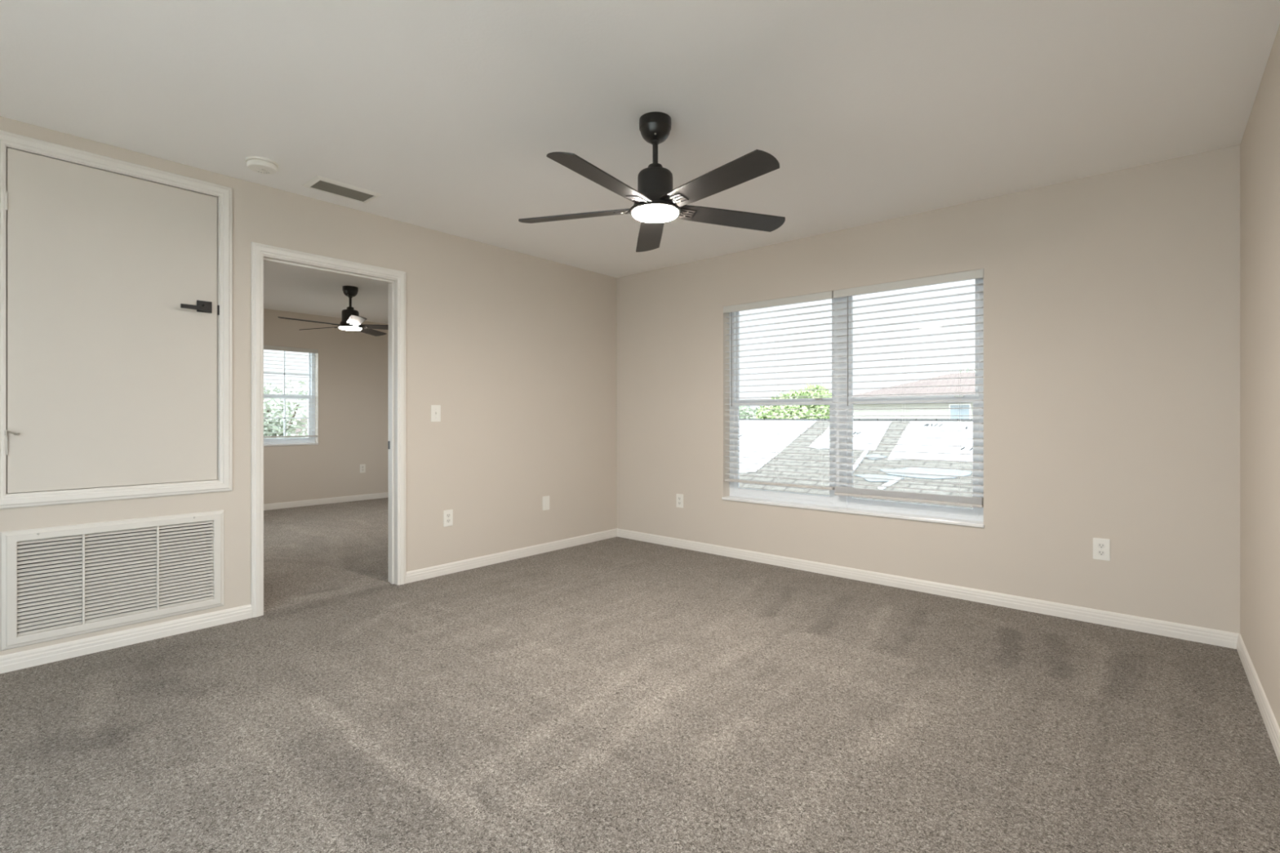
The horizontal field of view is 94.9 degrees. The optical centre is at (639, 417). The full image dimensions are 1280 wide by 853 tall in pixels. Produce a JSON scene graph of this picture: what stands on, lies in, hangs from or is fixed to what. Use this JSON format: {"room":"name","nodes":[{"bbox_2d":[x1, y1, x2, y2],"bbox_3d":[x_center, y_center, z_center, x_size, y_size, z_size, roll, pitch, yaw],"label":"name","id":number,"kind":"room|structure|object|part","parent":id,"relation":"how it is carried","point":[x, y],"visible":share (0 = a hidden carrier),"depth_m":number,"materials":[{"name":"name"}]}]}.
{"room":"empty room","nodes":[
{"label":"empty room","id":0,"kind":"room"},
{"bbox_2d":[0,115,617,655],"bbox_3d":[-2.098,-0.102,3.475,0.115,2.440,5.600,0,0,41],"label":"wall","id":1,"kind":"structure","parent":0,"point":[517,352],"depth_m":4.29,"materials":[{"name":"beige paint"}]},
{"bbox_2d":[0,509,224,650],"bbox_3d":[-2.569,0.760,2.917,0.124,0.522,0.826,0,0,41],"label":"air vent","id":2,"kind":"object","parent":1,"relation":"in","point":[60,578],"visible":1,"depth_m":2.84,"materials":[{"name":"white metal"}]},
{"bbox_3d":[-2.702,0.761,2.692,0.016,0.416,0.212,0,0,41],"label":"louvre panel","id":3,"kind":"part","parent":2,"relation":"part of","materials":[{"name":"white metal"}]},
{"bbox_3d":[-2.540,0.761,2.879,0.016,0.416,0.267,0,0,41],"label":"louvre panel","id":4,"kind":"part","parent":2,"relation":"part of","materials":[{"name":"white metal"}]},
{"bbox_3d":[-2.371,0.761,3.073,0.016,0.416,0.231,0,0,41],"label":"louvre panel","id":5,"kind":"part","parent":2,"relation":"part of","materials":[{"name":"white metal"}]},
{"bbox_2d":[0,129,232,509],"bbox_3d":[-2.559,-0.430,2.902,0.170,1.658,0.905,0,0,41],"label":"door","id":6,"kind":"structure","parent":1,"relation":"in","point":[110,309],"depth_m":2.84,"materials":[{"name":"white paint"}]},
{"bbox_3d":[-2.317,-0.576,3.060,0.012,0.021,0.122,0,0,41],"label":"lever","id":7,"kind":"part","parent":6,"relation":"part of","materials":[{"name":"black metal"}]},
{"bbox_3d":[-2.319,-0.592,3.126,0.011,0.060,0.065,0,0,41],"label":"handle","id":8,"kind":"part","parent":6,"relation":"part of","materials":[{"name":"black metal"}]},
{"bbox_3d":[-2.286,-0.583,3.183,0.024,0.053,0.010,0,0,41],"label":"latch plate","id":9,"kind":"part","parent":6,"relation":"part of","materials":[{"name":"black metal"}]},
{"bbox_2d":[0,604,252,673],"bbox_3d":[-3.031,1.080,2.304,0.013,0.075,2.609,0,0,41],"label":"baseboard","id":10,"kind":"structure","parent":1,"relation":"attached to","point":[56,652],"depth_m":2.86,"materials":[{"name":"white paint"}]},
{"bbox_2d":[251,241,405,617],"bbox_3d":[-1.927,0.066,3.671,0.151,2.103,0.904,0,0,41],"label":"door frame","id":11,"kind":"structure","parent":1,"relation":"attached to","point":[396,279],"depth_m":3.70,"materials":[{"name":"white paint"}]},
{"bbox_3d":[-1.703,0.185,3.995,0.036,0.055,0.005,0,0,41],"label":"strike plate","id":12,"kind":"part","parent":11,"relation":"part of","materials":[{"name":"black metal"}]},
{"bbox_2d":[431,404,440,421],"bbox_3d":[-1.436,-0.033,4.137,0.015,0.116,0.073,0,0,41],"label":"light switch","id":13,"kind":"object","parent":1,"relation":"attached to","point":[435,409],"visible":1,"depth_m":4.14,"materials":[{"name":"white plastic"}]},
{"bbox_2d":[443,509,453,526],"bbox_3d":[-1.375,0.719,4.213,0.008,0.116,0.073,0,0,41],"label":"electrical outlet","id":14,"kind":"object","parent":1,"relation":"attached to","point":[447,514],"visible":1,"depth_m":4.21,"materials":[{"name":"white plastic"}]},
{"bbox_2d":[405,528,617,583],"bbox_3d":[-0.901,1.080,4.754,0.013,0.075,2.098,0,0,41],"label":"baseboard","id":15,"kind":"structure","parent":1,"relation":"attached to","point":[414,575],"depth_m":4.56,"materials":[{"name":"white paint"}]},
{"bbox_2d":[542,495,549,510],"bbox_3d":[-0.782,0.710,4.896,0.006,0.116,0.073,0,0,41],"label":"blank wall plate","id":16,"kind":"object","parent":1,"relation":"attached to","point":[545,499],"visible":1,"depth_m":4.89,"materials":[{"name":"white plastic"}]},
{"bbox_2d":[263,308,388,504],"bbox_3d":[-4.480,-0.102,7.301,0.150,2.440,3.550,0,0,41],"label":"wall","id":17,"kind":"structure","parent":0,"point":[352,369],"depth_m":7.73,"materials":[{"name":"beige paint"}]},
{"bbox_2d":[263,351,318,446],"bbox_3d":[-4.426,-0.283,7.344,0.154,1.252,0.705,0,0,41],"label":"window","id":18,"kind":"structure","parent":17,"relation":"in","point":[309,440],"depth_m":7.50,"materials":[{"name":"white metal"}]},
{"bbox_3d":[-4.475,-0.575,7.386,0.018,0.604,0.615,0,0,41],"label":"sash","id":19,"kind":"part","parent":18,"relation":"part of","materials":[{"name":"glass"}]},
{"bbox_3d":[-4.460,0.009,7.373,0.021,0.578,0.615,0,0,41],"label":"sash","id":20,"kind":"part","parent":18,"relation":"part of","materials":[{"name":"white metal"}]},
{"bbox_2d":[263,345,318,438],"bbox_3d":[-4.401,-0.319,7.321,0.065,1.123,0.699,0,0,41],"label":"window blind","id":21,"kind":"object","parent":18,"relation":"attached to","point":[265,347],"visible":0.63,"depth_m":7.35,"materials":[{"name":"white plastic"}]},
{"bbox_3d":[-4.405,0.233,7.324,0.052,0.019,0.693,0,0,41],"label":"rail","id":22,"kind":"part","parent":21,"relation":"part of","materials":[{"name":"white plastic"}]},
{"bbox_3d":[-4.268,-0.301,7.481,0.054,1.068,0.001,0,0,41],"label":"ladder cord","id":23,"kind":"part","parent":21,"relation":"part of","materials":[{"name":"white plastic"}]},
{"bbox_3d":[-4.411,0.333,7.330,0.114,0.020,0.705,0,0,41],"label":"sill","id":24,"kind":"part","parent":18,"relation":"part of","materials":[{"name":"white stone"}]},
{"bbox_2d":[263,492,388,510],"bbox_3d":[-4.418,1.080,7.247,0.013,0.075,3.250,0,0,41],"label":"baseboard","id":25,"kind":"structure","parent":17,"relation":"attached to","point":[384,495],"depth_m":7.61,"materials":[{"name":"white paint"}]},
{"bbox_2d":[360,464,365,472],"bbox_3d":[-3.774,0.688,7.992,0.008,0.116,0.073,0,0,41],"label":"electrical outlet","id":26,"kind":"object","parent":17,"relation":"attached to","point":[362,467],"visible":1,"depth_m":7.99,"materials":[{"name":"white plastic"}]},
{"bbox_2d":[0,497,1279,852],"bbox_3d":[-2.081,1.177,3.526,8.623,0.120,5.900,0,0,41],"label":"floor","id":27,"kind":"structure","parent":0,"point":[615,695],"depth_m":2.15,"materials":[{"name":"grey carpet"}]},
{"bbox_2d":[0,0,1279,324],"bbox_3d":[-2.064,-1.383,3.545,9.223,0.120,6.450,0,0,41],"label":"ceiling","id":28,"kind":"structure","parent":0,"point":[452,112],"depth_m":2.43,"materials":[{"name":"paint"}]},
{"bbox_2d":[245,155,278,174],"bbox_3d":[-1.955,-1.301,3.039,0.144,0.042,0.144,0,0,41],"label":"smoke detector","id":29,"kind":"object","parent":28,"relation":"attached to","point":[260,165],"visible":1,"depth_m":3.00,"materials":[{"name":"white plastic"}]},
{"bbox_2d":[277,285,388,336],"bbox_3d":[-2.958,-1.108,5.905,1.258,0.429,1.217,0,0,41],"label":"ceiling fan","id":30,"kind":"object","parent":28,"relation":"hanging from","point":[351,320],"visible":1,"depth_m":5.89,"materials":[{"name":"black metal"}]},
{"bbox_3d":[-3.160,-0.930,5.654,0.137,0.033,0.573,0,0,41],"label":"blade","id":31,"kind":"part","parent":30,"relation":"part of","materials":[{"name":"black wood"}]},
{"bbox_3d":[-3.277,-0.930,6.077,0.572,0.033,0.129,0,0,21],"label":"blade","id":32,"kind":"part","parent":30,"relation":"part of","materials":[{"name":"black wood"}]},
{"bbox_2d":[338,326,361,330],"bbox_3d":[-2.932,-0.902,5.944,0.203,0.016,0.203,0,0,41],"label":"diffuser","id":33,"kind":"object","parent":30,"relation":"attached to","point":[348,328],"depth_m":5.89,"materials":[{"name":"white glass"}]},
{"bbox_3d":[-2.730,-0.930,5.634,0.129,0.033,0.572,0,0,-33],"label":"blade","id":34,"kind":"part","parent":30,"relation":"part of","materials":[{"name":"black wood"}]},
{"bbox_3d":[-2.912,-0.930,6.314,0.129,0.033,0.572,0,0,3],"label":"blade","id":35,"kind":"part","parent":30,"relation":"part of","materials":[{"name":"black wood"}]},
{"bbox_3d":[-2.574,-0.930,6.040,0.572,0.033,0.129,0,0,-15],"label":"blade","id":36,"kind":"part","parent":30,"relation":"part of","materials":[{"name":"black wood"}]},
{"bbox_2d":[302,175,382,203],"bbox_3d":[-1.723,-1.316,3.407,0.216,0.013,0.364,0,0,41],"label":"ceiling vent","id":37,"kind":"object","parent":28,"relation":"in","point":[317,183],"visible":1,"depth_m":3.38,"materials":[{"name":"white plastic"}]},
{"bbox_3d":[-1.723,-1.318,3.407,0.154,0.007,0.302,0,0,41],"label":"louvre panel","id":38,"kind":"part","parent":37,"relation":"part of","materials":[{"name":"grey metal"}]},
{"bbox_2d":[518,111,785,252],"bbox_3d":[0.064,-1.108,2.570,1.250,0.429,1.241,0,0,41],"label":"ceiling fan","id":39,"kind":"object","parent":28,"relation":"hanging from","point":[655,201],"visible":1,"depth_m":2.54,"materials":[{"name":"black metal"}]},
{"bbox_3d":[-0.289,-0.930,2.707,0.572,0.033,0.129,0,0,16],"label":"blade","id":40,"kind":"part","parent":39,"relation":"part of","materials":[{"name":"black wood"}]},
{"bbox_3d":[-0.137,-0.930,2.299,0.129,0.033,0.572,0,0,34],"label":"blade","id":41,"kind":"part","parent":39,"relation":"part of","materials":[{"name":"black wood"}]},
{"bbox_3d":[0.052,-0.930,2.977,0.129,0.033,0.572,0,0,-2],"label":"blade","id":42,"kind":"part","parent":39,"relation":"part of","materials":[{"name":"black wood"}]},
{"bbox_2d":[632,204,678,222],"bbox_3d":[0.068,-0.902,2.607,0.203,0.016,0.203,0,0,41],"label":"diffuser","id":43,"kind":"object","parent":39,"relation":"attached to","point":[644,213],"depth_m":2.57,"materials":[{"name":"white glass"}]},
{"bbox_3d":[0.297,-0.930,2.317,0.129,0.033,0.572,0,0,-38],"label":"blade","id":44,"kind":"part","parent":39,"relation":"part of","materials":[{"name":"black wood"}]},
{"bbox_3d":[0.415,-0.930,2.736,0.572,0.033,0.129,0,0,-20],"label":"blade","id":45,"kind":"part","parent":39,"relation":"part of","materials":[{"name":"black wood"}]},
{"bbox_2d":[617,144,1239,633],"bbox_3d":[1.404,-0.102,4.240,4.398,2.440,0.150,0,0,41],"label":"wall","id":46,"kind":"structure","parent":0,"point":[1112,300],"depth_m":3.36,"materials":[{"name":"beige paint"}]},
{"bbox_2d":[676,493,683,507],"bbox_3d":[0.342,0.714,5.059,0.073,0.116,0.008,0,0,41],"label":"electrical outlet","id":47,"kind":"object","parent":46,"relation":"attached to","point":[679,496],"visible":1,"depth_m":5.05,"materials":[{"name":"white plastic"}]},
{"bbox_2d":[721,278,984,527],"bbox_3d":[1.419,-0.135,4.211,1.867,1.594,0.154,0,0,41],"label":"window","id":48,"kind":"structure","parent":46,"relation":"in","point":[974,517],"depth_m":4.21,"materials":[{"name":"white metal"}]},
{"bbox_2d":[723,290,835,489],"bbox_3d":[1.042,-0.194,4.494,0.913,1.417,0.065,0,0,41],"label":"window blind","id":49,"kind":"object","parent":48,"relation":"attached to","point":[823,296],"visible":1,"depth_m":4.44,"materials":[{"name":"white plastic"}]},
{"bbox_3d":[1.045,0.505,4.498,0.907,0.019,0.052,0,0,41],"label":"rail","id":50,"kind":"part","parent":49,"relation":"part of","materials":[{"name":"white plastic"}]},
{"bbox_3d":[1.319,-0.176,4.260,0.001,1.362,0.054,0,0,41],"label":"ladder cord","id":51,"kind":"part","parent":49,"relation":"part of","materials":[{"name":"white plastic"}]},
{"bbox_3d":[1.097,0.243,4.550,0.840,0.748,0.021,0,0,41],"label":"sash","id":52,"kind":"part","parent":48,"relation":"part of","materials":[{"name":"white metal"}]},
{"bbox_3d":[1.110,-0.511,4.565,0.840,0.774,0.018,0,0,41],"label":"sash","id":53,"kind":"part","parent":48,"relation":"part of","materials":[{"name":"white metal"}]},
{"bbox_3d":[1.406,0.652,4.196,1.867,0.020,0.114,0,0,41],"label":"sill","id":54,"kind":"part","parent":48,"relation":"part of","materials":[{"name":"white stone"}]},
{"bbox_2d":[833,269,983,507],"bbox_3d":[1.743,-0.178,3.884,0.931,1.449,0.065,0,0,41],"label":"window blind","id":55,"kind":"object","parent":48,"relation":"attached to","point":[950,500],"visible":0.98,"depth_m":3.85,"materials":[{"name":"white plastic"}]},
{"bbox_3d":[1.746,-0.161,3.889,0.001,1.394,0.054,0,0,41],"label":"ladder cord","id":56,"kind":"part","parent":55,"relation":"part of","materials":[{"name":"white fabric"}]},
{"bbox_3d":[1.746,0.537,3.889,0.925,0.019,0.052,0,0,41],"label":"rail","id":57,"kind":"part","parent":55,"relation":"part of","materials":[{"name":"white plastic"}]},
{"bbox_3d":[1.803,0.243,3.937,0.830,0.748,0.021,0,0,41],"label":"sash","id":58,"kind":"part","parent":48,"relation":"part of","materials":[{"name":"white metal"}]},
{"bbox_3d":[1.815,-0.511,3.952,0.830,0.774,0.018,0,0,41],"label":"sash","id":59,"kind":"part","parent":48,"relation":"part of","materials":[{"name":"white metal"}]},
{"bbox_2d":[617,528,1239,648],"bbox_3d":[1.338,1.080,4.190,4.133,0.075,0.013,0,0,41],"label":"baseboard","id":60,"kind":"structure","parent":46,"relation":"attached to","point":[1176,630],"depth_m":3.57,"materials":[{"name":"white paint"}]},
{"bbox_2d":[1093,537,1110,560],"bbox_3d":[2.501,0.712,3.183,0.073,0.116,0.008,0,0,41],"label":"electrical outlet","id":61,"kind":"object","parent":46,"relation":"attached to","point":[1101,547],"visible":1,"depth_m":3.18,"materials":[{"name":"white plastic"}]},
{"bbox_2d":[1097,542,1105,548],"bbox_3d":[2.499,0.692,3.181,0.031,0.025,0.003,0,0,41],"label":"receptacle","id":62,"kind":"object","parent":61,"relation":"attached to","point":[1100,545],"depth_m":3.18,"materials":[{"name":"white plastic"}]},
{"bbox_2d":[1097,550,1105,555],"bbox_3d":[2.499,0.731,3.181,0.031,0.025,0.003,0,0,41],"label":"receptacle","id":63,"kind":"object","parent":61,"relation":"attached to","point":[1100,552],"depth_m":3.18,"materials":[{"name":"white plastic"}]},
{"bbox_2d":[1240,24,1279,728],"bbox_3d":[1.122,-0.102,0.677,0.150,2.440,5.900,0,0,41],"label":"wall","id":64,"kind":"structure","parent":0,"point":[1260,145],"depth_m":2.28,"materials":[{"name":"beige paint"}]},
{"bbox_2d":[1236,634,1279,764],"bbox_3d":[1.519,1.080,1.258,0.013,0.075,4.200,0,0,41],"label":"baseboard","id":65,"kind":"structure","parent":64,"relation":"attached to","point":[1271,724],"depth_m":2.24,"materials":[{"name":"white paint"}]},
{"label":"outside","id":66,"kind":"structure","parent":0,"visible":0},
{"bbox_3d":[9.622,4.217,16.872,80.000,0.200,90.000,0,0,41],"label":"ground","id":67,"kind":"structure","parent":66,"visible":0},
{"bbox_2d":[263,378,308,438],"bbox_3d":[-10.602,1.480,16.808,2.742,5.275,2.797,0,0,13],"label":"tree","id":68,"kind":"object","parent":67,"relation":"on","point":[268,423],"visible":0.31,"depth_m":16.88,"materials":[{"name":"green plant"}]},
{"bbox_2d":[276,418,307,435],"bbox_3d":[-14.068,2.067,26.200,6.800,4.100,7.200,0,0,41],"label":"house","id":69,"kind":"structure","parent":67,"relation":"on","point":[296,428],"depth_m":24.40,"materials":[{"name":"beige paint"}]},
{"bbox_2d":[739,405,759,418],"bbox_3d":[3.301,1.657,23.513,3.649,4.921,3.408,0,0,41],"label":"tree","id":70,"kind":"object","parent":67,"relation":"on","point":[745,412],"visible":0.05,"depth_m":22.64,"materials":[{"name":"green plant"}]},
{"bbox_2d":[748,391,798,418],"bbox_3d":[6.703,1.374,27.923,5.090,5.487,3.660,0,0,41],"label":"tree","id":71,"kind":"object","parent":67,"relation":"on","point":[761,412],"visible":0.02,"depth_m":28.51,"materials":[{"name":"green plant"}]},
{"bbox_2d":[755,384,831,418],"bbox_3d":[4.693,1.545,17.765,2.590,5.145,3.009,0,0,-12],"label":"tree","id":72,"kind":"object","parent":67,"relation":"on","point":[811,414],"visible":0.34,"depth_m":16.94,"materials":[{"name":"green plant"}]},
{"bbox_2d":[853,372,974,418],"bbox_3d":[13.813,1.242,19.788,11.500,5.750,8.900,0,0,41],"label":"neighbouring house","id":73,"kind":"structure","parent":67,"relation":"on","point":[967,380],"depth_m":19.26,"materials":[{"name":"beige paint"}]},
{"bbox_3d":[9.799,-0.007,17.990,0.520,0.770,0.020,0,0,41],"label":"pane","id":74,"kind":"part","parent":73,"relation":"part of","materials":[{"name":"grey"}]},
{"bbox_2d":[950,366,974,373],"bbox_3d":[16.217,0.813,28.236,2.867,6.609,3.826,0,0,-17],"label":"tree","id":75,"kind":"object","parent":67,"relation":"on","point":[974,366],"visible":0.02,"depth_m":28.28,"materials":[{"name":"green plant"}]},
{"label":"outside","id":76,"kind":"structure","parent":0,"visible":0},
{"bbox_2d":[739,418,972,508],"bbox_3d":[3.883,0.770,8.744,12.000,1.514,9.800,0,0,41],"label":"roof","id":77,"kind":"structure","parent":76,"point":[817,424],"depth_m":7.69,"materials":[{"name":"grey"}]},
{"bbox_2d":[739,420,815,473],"bbox_3d":[1.248,0.422,10.047,3.129,0.765,3.003,0,0,41],"label":"sheet","id":78,"kind":"object","parent":77,"relation":"on","point":[759,424],"visible":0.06,"depth_m":9.69,"materials":[{"name":"white"}]},
{"bbox_2d":[808,421,891,449],"bbox_3d":[3.312,0.258,9.152,0.971,0.403,1.679,0,0,32],"label":"sheet","id":79,"kind":"object","parent":77,"relation":"on","point":[855,426],"visible":0.4,"depth_m":8.99,"materials":[{"name":"white"}]},
{"bbox_2d":[853,448,870,471],"bbox_3d":[2.937,0.554,7.823,0.050,0.258,0.946,0,0,33],"label":"batten","id":80,"kind":"object","parent":77,"relation":"on","point":[864,453],"visible":0.64,"depth_m":7.79,"materials":[{"name":"white wood"}]},
{"bbox_2d":[864,453,887,459],"bbox_3d":[3.118,0.522,7.885,0.372,0.061,0.212,0,0,41],"label":"plastic film","id":81,"kind":"object","parent":77,"relation":"on","point":[873,455],"visible":0.77,"depth_m":7.86,"materials":[{"name":"plastic"}]},
{"bbox_2d":[854,474,904,481],"bbox_3d":[2.845,0.726,7.044,0.583,0.068,0.241,0,0,41],"label":"plastic film","id":82,"kind":"object","parent":77,"relation":"on","point":[873,476],"visible":0.86,"depth_m":7.04,"materials":[{"name":"white plastic"}]},
{"bbox_2d":[878,477,900,489],"bbox_3d":[2.882,0.759,6.785,0.374,0.112,0.048,0,0,-35],"label":"batten","id":83,"kind":"object","parent":77,"relation":"on","point":[891,482],"visible":0.79,"depth_m":6.76,"materials":[{"name":"white wood"}]},
{"bbox_2d":[880,467,972,479],"bbox_3d":[3.357,0.653,6.981,1.005,0.101,0.372,0,0,41],"label":"plastic film","id":84,"kind":"object","parent":77,"relation":"on","point":[910,470],"visible":0.87,"depth_m":6.92,"materials":[{"name":"plastic"}]},
{"bbox_2d":[887,421,972,461],"bbox_3d":[5.156,0.302,7.284,3.958,0.496,1.935,0,0,41],"label":"sheet","id":85,"kind":"object","parent":77,"relation":"on","point":[963,427],"visible":0.16,"depth_m":8.05,"materials":[{"name":"white"}]},
{"bbox_2d":[923,423,972,450],"bbox_3d":[4.775,0.252,7.823,2.155,0.324,1.280,0,0,41],"label":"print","id":86,"kind":"object","parent":85,"relation":"attached to","point":[963,427],"depth_m":8.20}
]}

